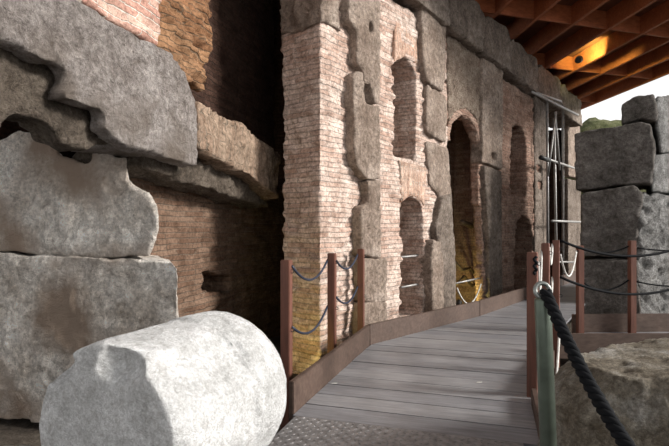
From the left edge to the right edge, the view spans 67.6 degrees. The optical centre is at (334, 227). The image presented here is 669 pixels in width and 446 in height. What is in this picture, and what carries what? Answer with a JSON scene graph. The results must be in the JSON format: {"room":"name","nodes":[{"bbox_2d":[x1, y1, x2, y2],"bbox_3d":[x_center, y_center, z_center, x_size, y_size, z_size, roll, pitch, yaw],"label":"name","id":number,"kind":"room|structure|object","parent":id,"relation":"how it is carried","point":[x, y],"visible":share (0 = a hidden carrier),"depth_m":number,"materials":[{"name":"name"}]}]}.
{"room":"ancient ruins walkway","nodes":[
{"label":"ancient ruins walkway","id":0,"kind":"room"},
{"bbox_2d":[0,0,285,186],"bbox_3d":[-1.998,-1.710,6.722,3.900,7.580,6.200,0,0,15],"label":"wall","id":1,"kind":"structure","parent":0,"point":[7,128],"depth_m":9.25,"materials":[{"name":"brick"}]},
{"bbox_2d":[129,178,284,338],"bbox_3d":[-1.668,0.669,7.207,0.573,2.905,4.777,0,0,15],"label":"wall","id":2,"kind":"structure","parent":0,"point":[226,257],"depth_m":6.91,"materials":[{"name":"brown brick"}]},
{"bbox_2d":[72,152,267,208],"bbox_3d":[-1.721,-0.532,6.080,0.896,0.530,3.011,0,0,15],"label":"stone ledge","id":3,"kind":"object","parent":2,"relation":"on","point":[200,179],"visible":0.57,"depth_m":5.50,"materials":[{"name":"beige stone"}]},
{"bbox_2d":[195,101,280,200],"bbox_3d":[-1.365,-0.858,6.189,0.719,0.932,2.344,0,0,15],"label":"stone block","id":4,"kind":"object","parent":3,"relation":"on","point":[226,145],"visible":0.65,"depth_m":5.86,"materials":[{"name":"stone"}]},
{"bbox_2d":[190,0,274,148],"bbox_3d":[-1.599,-3.157,7.059,0.499,3.973,3.036,0,0,15],"label":"wall","id":5,"kind":"structure","parent":0,"point":[240,71],"depth_m":7.29,"materials":[{"name":"brick"}]},
{"bbox_2d":[0,319,571,445],"bbox_3d":[8.000,1.884,18.000,44.000,0.140,52.000,0,0,0],"label":"floor","id":6,"kind":"structure","parent":0,"point":[14,432],"depth_m":4.66,"materials":[{"name":"soil"}]},
{"bbox_2d":[0,251,178,422],"bbox_3d":[-2.680,1.040,5.126,3.018,1.621,1.006,0,0,14],"label":"block","id":7,"kind":"object","parent":6,"relation":"on","point":[52,307],"visible":0.47,"depth_m":4.60,"materials":[{"name":"grey stone"}]},
{"bbox_2d":[0,131,158,257],"bbox_3d":[-2.798,-0.334,5.141,2.763,1.226,0.914,0,0,14],"label":"block","id":8,"kind":"object","parent":7,"relation":"on","point":[52,203],"visible":0.93,"depth_m":4.61,"materials":[{"name":"grey stone"}]},
{"bbox_2d":[0,0,197,167],"bbox_3d":[-2.150,-1.114,3.555,0.787,1.024,3.254,0,0,15],"label":"stone block","id":9,"kind":"object","parent":8,"relation":"on","point":[139,100],"visible":0.87,"depth_m":3.82,"materials":[{"name":"grey stone"}]},
{"bbox_2d":[0,48,107,151],"bbox_3d":[-2.066,-0.959,3.578,0.325,0.933,2.014,0,0,15],"label":"stone","id":10,"kind":"object","parent":9,"relation":"attached to","point":[25,87],"visible":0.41,"depth_m":3.42,"materials":[{"name":"grey stone"}]},
{"bbox_2d":[77,0,161,44],"bbox_3d":[-2.156,-2.819,3.298,0.548,2.427,2.749,0,0,15],"label":"brick wall","id":11,"kind":"structure","parent":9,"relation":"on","point":[141,18],"depth_m":4.18,"materials":[{"name":"red brick"}]},
{"bbox_2d":[156,0,212,91],"bbox_3d":[-1.805,-3.151,5.107,0.853,3.446,1.338,0,0,15],"label":"brick pier","id":12,"kind":"object","parent":9,"relation":"on","point":[186,33],"visible":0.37,"depth_m":5.06,"materials":[{"name":"brown brick"}]},
{"bbox_2d":[280,260,293,429],"bbox_3d":[-0.412,1.083,4.445,0.116,1.595,0.085,0,0,17],"label":"post","id":13,"kind":"object","parent":6,"relation":"on","point":[286,269],"visible":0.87,"depth_m":4.41,"materials":[{"name":"brown metal"}]},
{"bbox_2d":[291,306,327,334],"bbox_3d":[-0.228,0.961,5.050,0.024,0.183,1.247,0,0,14],"label":"rope","id":14,"kind":"object","parent":13,"relation":"attached to","point":[326,308],"visible":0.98,"depth_m":5.07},
{"bbox_2d":[292,260,327,280],"bbox_3d":[-0.228,0.431,5.050,0.024,0.203,1.248,0,0,14],"label":"rope","id":15,"kind":"object","parent":13,"relation":"attached to","point":[326,262],"visible":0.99,"depth_m":4.96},
{"bbox_2d":[327,253,337,352],"bbox_3d":[-0.013,1.083,5.645,0.116,1.595,0.085,0,0,18],"label":"post","id":16,"kind":"object","parent":6,"relation":"on","point":[332,309],"visible":0.85,"depth_m":5.61,"materials":[{"name":"brown metal"}]},
{"bbox_2d":[336,286,357,303],"bbox_3d":[0.166,0.836,6.125,0.024,0.172,1.004,0,0,17],"label":"rope","id":17,"kind":"object","parent":16,"relation":"attached to","point":[352,297],"visible":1,"depth_m":6.13,"materials":[{"name":"black fabric"}]},
{"bbox_2d":[336,254,357,269],"bbox_3d":[0.166,0.418,6.125,0.024,0.178,1.004,0,0,17],"label":"rope","id":18,"kind":"object","parent":16,"relation":"attached to","point":[352,264],"visible":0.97,"depth_m":6.15,"materials":[{"name":"grey fabric"}]},
{"bbox_2d":[357,249,365,330],"bbox_3d":[0.365,1.077,6.595,0.112,1.605,0.080,0,0,18],"label":"post","id":19,"kind":"object","parent":6,"relation":"on","point":[361,257],"visible":0.84,"depth_m":6.57,"materials":[{"name":"brown metal"}]},
{"bbox_2d":[268,416,523,445],"bbox_3d":[0.022,1.686,2.208,1.700,0.388,3.190,0,0,18],"label":"plate","id":20,"kind":"object","parent":6,"relation":"on","point":[300,431],"visible":0.99,"depth_m":3.59,"materials":[{"name":"metal"}]},
{"bbox_2d":[39,311,286,445],"bbox_3d":[-0.974,1.092,3.040,1.049,1.049,1.067,0,0,24],"label":"drum","id":21,"kind":"object","parent":20,"relation":"on","point":[208,378],"visible":1,"depth_m":2.65,"materials":[{"name":"white stone"}]},
{"bbox_2d":[533,281,556,445],"bbox_3d":[0.830,0.849,1.880,0.180,1.298,0.180,0,0,-13],"label":"stanchion","id":22,"kind":"object","parent":20,"relation":"on","point":[546,406],"visible":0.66,"depth_m":1.85,"materials":[{"name":"green paint"}]},
{"bbox_2d":[539,288,635,445],"bbox_3d":[0.868,0.494,0.971,0.048,0.541,1.834,0,0,-5],"label":"rope","id":23,"kind":"object","parent":22,"relation":"hanging from","point":[612,422],"visible":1,"depth_m":1.60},
{"bbox_2d":[289,271,668,445],"bbox_3d":[5.774,1.560,7.517,7.539,0.640,13.340,0,0,41],"label":"boardwalk","id":24,"kind":"object","parent":6,"relation":"on","point":[422,371],"visible":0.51,"depth_m":5.22,"materials":[{"name":"grey wood"}]},
{"bbox_2d":[479,166,502,297],"bbox_3d":[3.368,0.326,10.955,0.321,3.278,1.120,0,0,37],"label":"stone block","id":25,"kind":"object","parent":6,"relation":"on","point":[491,179],"visible":0.67,"depth_m":10.75,"materials":[{"name":"grey stone"}]},
{"bbox_2d":[456,284,481,302],"bbox_3d":[2.681,1.318,9.922,0.028,0.390,1.236,0,0,37],"label":"rope","id":26,"kind":"object","parent":25,"relation":"attached to","point":[480,284],"visible":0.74,"depth_m":10.06,"materials":[{"name":"white fabric"}]},
{"bbox_2d":[470,58,502,169],"bbox_3d":[3.328,-2.456,10.910,0.314,2.290,1.306,0,0,37],"label":"stone block","id":27,"kind":"object","parent":25,"relation":"on","point":[491,77],"visible":0.77,"depth_m":10.69,"materials":[{"name":"stone"}]},
{"bbox_2d":[527,252,540,397],"bbox_3d":[1.776,1.048,4.442,0.116,1.665,0.085,0,0,32],"label":"post","id":28,"kind":"object","parent":6,"relation":"on","point":[532,279],"visible":0.4,"depth_m":4.42,"materials":[{"name":"brown metal"}]},
{"bbox_2d":[532,256,537,274],"bbox_3d":[1.757,0.328,4.376,0.049,0.174,0.044,0,0,0],"label":"knot","id":29,"kind":"object","parent":28,"relation":"attached to","point":[535,257],"visible":1,"depth_m":4.37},
{"bbox_2d":[538,250,542,292],"bbox_3d":[1.973,0.420,4.800,0.022,0.392,0.789,0,0,25],"label":"rope","id":30,"kind":"object","parent":28,"relation":"attached to","point":[541,253],"visible":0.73,"depth_m":4.98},
{"bbox_2d":[524,95,545,262],"bbox_3d":[5.708,-0.802,14.151,0.366,5.828,1.456,0,0,37],"label":"stone block","id":31,"kind":"object","parent":6,"relation":"on","point":[539,109],"visible":0.37,"depth_m":13.82,"materials":[{"name":"beige stone"}]},
{"bbox_2d":[541,243,552,289],"bbox_3d":[2.187,1.018,5.142,0.106,1.725,0.075,0,0,32],"label":"post","id":32,"kind":"object","parent":6,"relation":"on","point":[545,247],"visible":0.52,"depth_m":5.12,"materials":[{"name":"red wood"}]},
{"bbox_2d":[550,244,552,264],"bbox_3d":[2.327,0.287,5.375,0.022,0.227,0.523,0,0,27],"label":"rope","id":33,"kind":"object","parent":32,"relation":"attached to","point":[551,247],"visible":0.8,"depth_m":5.47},
{"bbox_2d":[555,337,559,373],"bbox_3d":[2.125,1.132,4.752,0.022,0.517,0.578,0,0,28],"label":"rope","id":34,"kind":"object","parent":32,"relation":"attached to","point":[558,342],"visible":0.48,"depth_m":4.72,"materials":[{"name":"white fabric"}]},
{"bbox_2d":[531,91,580,274],"bbox_3d":[6.427,-0.878,14.263,0.300,5.852,5.657,0,0,37],"label":"frame","id":35,"kind":"object","parent":6,"relation":"on","point":[547,158],"visible":0.87,"depth_m":13.89,"materials":[{"name":"grey metal"}]},
{"bbox_2d":[552,240,561,374],"bbox_3d":[2.494,1.008,5.592,0.102,1.745,0.070,0,0,32],"label":"post","id":36,"kind":"object","parent":6,"relation":"on","point":[556,243],"visible":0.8,"depth_m":5.57,"materials":[{"name":"brown metal"}]},
{"bbox_2d":[560,250,576,276],"bbox_3d":[2.988,0.456,6.360,0.022,0.330,1.786,0,0,31],"label":"rope","id":37,"kind":"object","parent":36,"relation":"attached to","point":[561,259],"visible":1,"depth_m":6.20,"materials":[{"name":"white fabric"}]},
{"bbox_2d":[560,276,668,295],"bbox_3d":[3.579,0.624,5.800,2.145,0.314,0.030,0,0,-11],"label":"rope","id":38,"kind":"object","parent":36,"relation":"attached to","point":[561,277],"visible":1,"depth_m":5.71,"materials":[{"name":"black fabric"}]},
{"bbox_2d":[560,239,668,256],"bbox_3d":[3.579,0.163,5.800,2.145,0.353,0.030,0,0,-11],"label":"rope","id":39,"kind":"object","parent":36,"relation":"attached to","point":[562,241],"visible":1,"depth_m":5.71,"materials":[{"name":"black fabric"}]},
{"bbox_2d":[560,179,580,274],"bbox_3d":[8.716,0.476,18.411,0.292,4.571,2.160,0,0,37],"label":"stone block","id":40,"kind":"object","parent":6,"relation":"on","point":[572,202],"visible":0.52,"depth_m":17.82,"materials":[{"name":"beige stone"}]},
{"bbox_2d":[561,126,579,178],"bbox_3d":[8.712,-3.082,18.408,0.285,2.520,2.120,0,0,37],"label":"stone block","id":41,"kind":"object","parent":40,"relation":"on","point":[569,132],"visible":0.51,"depth_m":17.72,"materials":[{"name":"beige stone"}]},
{"bbox_2d":[576,245,584,332],"bbox_3d":[3.512,1.065,7.120,0.116,1.630,0.085,0,0,0],"label":"post","id":42,"kind":"object","parent":6,"relation":"on","point":[580,253],"visible":0.82,"depth_m":7.08,"materials":[{"name":"red wood"}]},
{"bbox_2d":[584,280,628,290],"bbox_3d":[3.866,0.812,7.120,0.653,0.160,0.022,0,0,0],"label":"rope","id":43,"kind":"object","parent":42,"relation":"attached to","point":[627,280],"visible":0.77,"depth_m":7.11,"materials":[{"name":"black fabric"}]},
{"bbox_2d":[604,246,628,252],"bbox_3d":[3.867,0.306,7.120,0.649,0.112,0.022,0,0,0],"label":"rope","id":44,"kind":"object","parent":42,"relation":"attached to","point":[626,246],"visible":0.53,"depth_m":7.11,"materials":[{"name":"black fabric"}]},
{"bbox_2d":[537,338,668,445],"bbox_3d":[2.073,1.327,2.999,1.882,1.179,1.347,0,0,0],"label":"stone block","id":45,"kind":"object","parent":6,"relation":"on","point":[633,377],"visible":0.8,"depth_m":2.62,"materials":[{"name":"grey stone"}]},
{"bbox_2d":[564,117,645,257],"bbox_3d":[12.611,-1.360,22.995,8.814,7.441,5.409,0,0,0],"label":"mossy mound","id":46,"kind":"object","parent":6,"relation":"on","point":[593,123],"visible":0.06,"depth_m":22.32,"materials":[{"name":"green plant"}]},
{"bbox_2d":[584,256,640,313],"bbox_3d":[5.971,1.470,10.737,1.115,1.763,2.460,0,0,33],"label":"block","id":47,"kind":"object","parent":6,"relation":"on","point":[600,272],"visible":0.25,"depth_m":9.85,"materials":[{"name":"grey stone"}]},
{"bbox_2d":[580,185,643,256],"bbox_3d":[5.993,-0.127,10.693,1.102,1.429,2.294,0,0,33],"label":"block","id":48,"kind":"object","parent":47,"relation":"on","point":[609,217],"visible":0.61,"depth_m":9.85,"materials":[{"name":"grey stone"}]},
{"bbox_2d":[574,122,655,192],"bbox_3d":[6.101,-1.439,10.789,1.411,1.343,2.348,0,0,33],"label":"block","id":49,"kind":"object","parent":48,"relation":"on","point":[620,156],"visible":0.83,"depth_m":9.97,"materials":[{"name":"grey stone"}]},
{"bbox_2d":[621,94,658,126],"bbox_3d":[6.537,-2.416,10.681,0.674,0.570,1.450,0,0,32],"label":"block","id":50,"kind":"object","parent":49,"relation":"on","point":[644,109],"visible":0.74,"depth_m":10.15,"materials":[{"name":"grey stone"}]},
{"bbox_2d":[628,241,636,332],"bbox_3d":[4.252,1.030,7.120,0.116,1.700,0.085,0,0,0],"label":"post","id":51,"kind":"object","parent":6,"relation":"on","point":[632,249],"visible":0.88,"depth_m":7.08,"materials":[{"name":"red wood"}]},
{"bbox_2d":[637,247,665,250],"bbox_3d":[4.916,0.281,7.110,1.262,0.101,0.020,0,0,1],"label":"rope","id":52,"kind":"object","parent":51,"relation":"attached to","point":[637,247],"visible":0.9,"depth_m":7.11,"materials":[{"name":"black fabric"}]},
{"bbox_2d":[637,281,668,286],"bbox_3d":[4.916,0.785,7.110,1.264,0.110,0.020,0,0,1],"label":"rope","id":53,"kind":"object","parent":51,"relation":"attached to","point":[637,281],"visible":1,"depth_m":7.11,"materials":[{"name":"black fabric"}]},
{"bbox_2d":[636,192,668,313],"bbox_3d":[7.363,0.904,11.051,3.998,3.576,1.134,0,0,-32],"label":"stone block","id":54,"kind":"object","parent":6,"relation":"on","point":[652,223],"visible":0.44,"depth_m":10.01,"materials":[{"name":"grey stone"}]},
{"bbox_2d":[646,153,668,195],"bbox_3d":[7.653,-1.226,11.304,3.188,0.993,0.746,0,0,-32],"label":"block","id":55,"kind":"object","parent":54,"relation":"on","point":[660,184],"visible":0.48,"depth_m":10.35,"materials":[{"name":"grey stone"}]},
{"bbox_2d":[652,95,668,154],"bbox_3d":[7.669,-2.244,11.287,3.100,1.396,0.823,0,0,-32],"label":"block","id":56,"kind":"object","parent":55,"relation":"on","point":[660,130],"visible":0.53,"depth_m":10.29,"materials":[{"name":"grey stone"}]},
{"bbox_2d":[280,0,540,374],"bbox_3d":[2.781,-0.662,10.608,0.718,5.750,10.686,0,0,37],"label":"wall","id":57,"kind":"structure","parent":0,"point":[320,191],"depth_m":7.37,"materials":[{"name":"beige brick"}]},
{"bbox_2d":[280,0,340,34],"bbox_3d":[-0.326,-3.158,6.516,0.835,1.346,0.519,0,0,37],"label":"block","id":58,"kind":"object","parent":57,"relation":"on","point":[295,19],"visible":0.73,"depth_m":6.32,"materials":[{"name":"grey stone"}]},
{"bbox_2d":[351,302,386,334],"bbox_3d":[0.432,1.290,7.032,0.382,0.581,0.678,0,0,37],"label":"stone block","id":59,"kind":"object","parent":57,"relation":"attached to","point":[375,312],"visible":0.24,"depth_m":6.85,"materials":[{"name":"beige stone"}]},
{"bbox_2d":[350,257,386,301],"bbox_3d":[0.429,0.733,7.060,0.358,0.688,0.740,0,0,37],"label":"stone block","id":60,"kind":"object","parent":59,"relation":"on","point":[375,268],"visible":0.58,"depth_m":6.95,"materials":[{"name":"beige stone"}]},
{"bbox_2d":[351,179,381,257],"bbox_3d":[0.381,-0.124,6.984,0.371,1.122,0.550,0,0,37],"label":"stone block","id":61,"kind":"object","parent":60,"relation":"on","point":[366,234],"visible":0.68,"depth_m":6.84,"materials":[{"name":"beige stone"}]},
{"bbox_2d":[343,71,380,179],"bbox_3d":[0.318,-1.372,6.898,0.376,1.417,0.687,0,0,37],"label":"stone block","id":62,"kind":"object","parent":61,"relation":"on","point":[362,121],"visible":0.8,"depth_m":6.67,"materials":[{"name":"beige stone"}]},
{"bbox_2d":[339,0,380,104],"bbox_3d":[0.291,-2.534,6.862,0.386,1.643,0.785,0,0,37],"label":"stone block","id":63,"kind":"object","parent":62,"relation":"on","point":[360,18],"visible":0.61,"depth_m":6.75,"materials":[{"name":"grey stone"}]},
{"bbox_2d":[400,283,418,287],"bbox_3d":[1.279,0.950,8.280,0.036,0.034,0.702,0,0,37],"label":"metal rod","id":64,"kind":"object","parent":57,"relation":"attached to","point":[416,284],"visible":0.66,"depth_m":8.20,"materials":[{"name":"silver metal"}]},
{"bbox_2d":[401,255,418,257],"bbox_3d":[1.258,0.465,8.253,0.036,0.034,0.698,0,0,37],"label":"metal rod","id":65,"kind":"object","parent":57,"relation":"attached to","point":[406,256],"visible":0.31,"depth_m":8.19,"materials":[{"name":"silver metal"}]},
{"bbox_2d":[393,0,449,26],"bbox_3d":[1.105,-3.985,8.319,1.055,1.015,1.827,0,0,37],"label":"cornice block","id":66,"kind":"object","parent":57,"relation":"on","point":[439,10],"visible":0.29,"depth_m":8.29,"materials":[{"name":"grey stone"}]},
{"bbox_2d":[419,239,443,311],"bbox_3d":[1.663,0.902,8.572,0.295,1.418,0.510,0,0,37],"label":"stone block","id":67,"kind":"object","parent":57,"relation":"attached to","point":[432,261],"visible":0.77,"depth_m":8.39,"materials":[{"name":"beige stone"}]},
{"bbox_2d":[430,194,455,307],"bbox_3d":[1.886,0.556,8.938,0.303,2.330,0.870,0,0,37],"label":"stone block","id":68,"kind":"object","parent":57,"relation":"attached to","point":[441,227],"visible":0.5,"depth_m":8.84,"materials":[{"name":"beige stone"}]},
{"bbox_2d":[423,141,451,196],"bbox_3d":[1.774,-0.955,8.848,0.229,1.054,1.001,0,0,37],"label":"stone block","id":69,"kind":"object","parent":68,"relation":"on","point":[436,161],"visible":0.73,"depth_m":8.73,"materials":[{"name":"beige stone"}]},
{"bbox_2d":[422,85,446,141],"bbox_3d":[1.692,-1.962,8.701,0.272,0.886,0.828,0,0,37],"label":"stone block","id":70,"kind":"object","parent":69,"relation":"on","point":[434,118],"visible":0.8,"depth_m":8.53,"materials":[{"name":"beige stone"}]},
{"bbox_2d":[412,10,445,91],"bbox_3d":[1.582,-3.143,8.538,0.296,1.510,0.969,0,0,37],"label":"stone block","id":71,"kind":"object","parent":70,"relation":"on","point":[431,35],"visible":0.66,"depth_m":8.35,"materials":[{"name":"grey stone"}]},
{"bbox_2d":[445,36,479,124],"bbox_3d":[2.525,-2.829,9.830,0.181,1.686,1.656,0,0,37],"label":"stone block","id":72,"kind":"object","parent":57,"relation":"attached to","point":[463,87],"visible":0.8,"depth_m":9.64,"materials":[{"name":"grey brown stone"}]},
{"bbox_2d":[446,0,484,52],"bbox_3d":[2.156,-3.972,9.672,0.990,0.979,1.740,0,0,37],"label":"cornice block","id":73,"kind":"object","parent":57,"relation":"on","point":[467,19],"visible":0.4,"depth_m":9.45,"materials":[{"name":"stone"}]},
{"bbox_2d":[456,277,480,283],"bbox_3d":[2.799,1.070,10.275,0.036,0.034,1.489,0,0,37],"label":"metal rod","id":74,"kind":"object","parent":57,"relation":"attached to","point":[479,277],"visible":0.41,"depth_m":10.11,"materials":[{"name":"silver metal"}]},
{"bbox_2d":[475,16,510,71],"bbox_3d":[3.149,-3.979,10.976,1.057,1.014,1.698,0,0,37],"label":"cornice block","id":75,"kind":"object","parent":57,"relation":"on","point":[496,41],"visible":0.41,"depth_m":10.62,"materials":[{"name":"grey stone"}]},
{"bbox_2d":[503,39,538,94],"bbox_3d":[4.329,-3.974,12.536,1.022,0.991,2.358,0,0,37],"label":"cornice block","id":76,"kind":"object","parent":57,"relation":"on","point":[523,74],"visible":0.41,"depth_m":12.12,"materials":[{"name":"grey stone"}]},
{"bbox_2d":[529,64,561,111],"bbox_3d":[5.757,-3.993,14.395,1.005,0.989,2.445,0,0,37],"label":"cornice block","id":77,"kind":"object","parent":57,"relation":"on","point":[548,84],"visible":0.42,"depth_m":14.07,"materials":[{"name":"grey stone"}]},
{"bbox_2d":[447,119,474,303],"bbox_3d":[1.908,-0.610,10.839,1.100,5.380,4.117,0,0,37],"label":"wall","id":78,"kind":"structure","parent":0,"point":[459,147],"depth_m":12.03,"materials":[{"name":"brown brick"}]},
{"bbox_2d":[455,261,474,286],"bbox_3d":[3.073,1.045,11.502,0.113,0.666,1.596,0,0,37],"label":"branch","id":79,"kind":"object","parent":78,"relation":"on","point":[457,264],"visible":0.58,"depth_m":11.35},
{"bbox_2d":[459,219,473,227],"bbox_3d":[3.416,-0.014,12.158,0.120,0.353,2.305,0,0,30],"label":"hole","id":80,"kind":"object","parent":78,"relation":"attached to","point":[462,222],"visible":0.38,"depth_m":11.33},
{"bbox_2d":[549,129,561,278],"bbox_3d":[5.728,-0.960,17.256,3.000,6.080,4.318,0,0,37],"label":"wall","id":81,"kind":"structure","parent":0,"point":[558,172],"depth_m":17.84,"materials":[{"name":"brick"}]},
{"bbox_2d":[548,84,581,128],"bbox_3d":[7.380,-3.977,16.524,1.002,0.985,3.057,0,0,37],"label":"cornice block","id":82,"kind":"object","parent":81,"relation":"attached to","point":[570,101],"visible":0.53,"depth_m":16.29,"materials":[{"name":"grey stone"}]},
{"bbox_2d":[475,0,668,109],"bbox_3d":[4.103,-4.760,13.635,14.526,0.520,11.580,0,0,-16],"label":"ceiling","id":83,"kind":"structure","parent":0,"point":[623,45],"depth_m":12.49,"materials":[{"name":"orange wood"}]},
{"bbox_2d":[575,56,582,62],"bbox_3d":[6.292,-4.340,12.878,0.188,0.206,0.178,0,0,40],"label":"spotlight","id":84,"kind":"object","parent":83,"relation":"hanging from","point":[578,59],"visible":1,"depth_m":12.83,"materials":[{"name":"black metal"}]}
]}

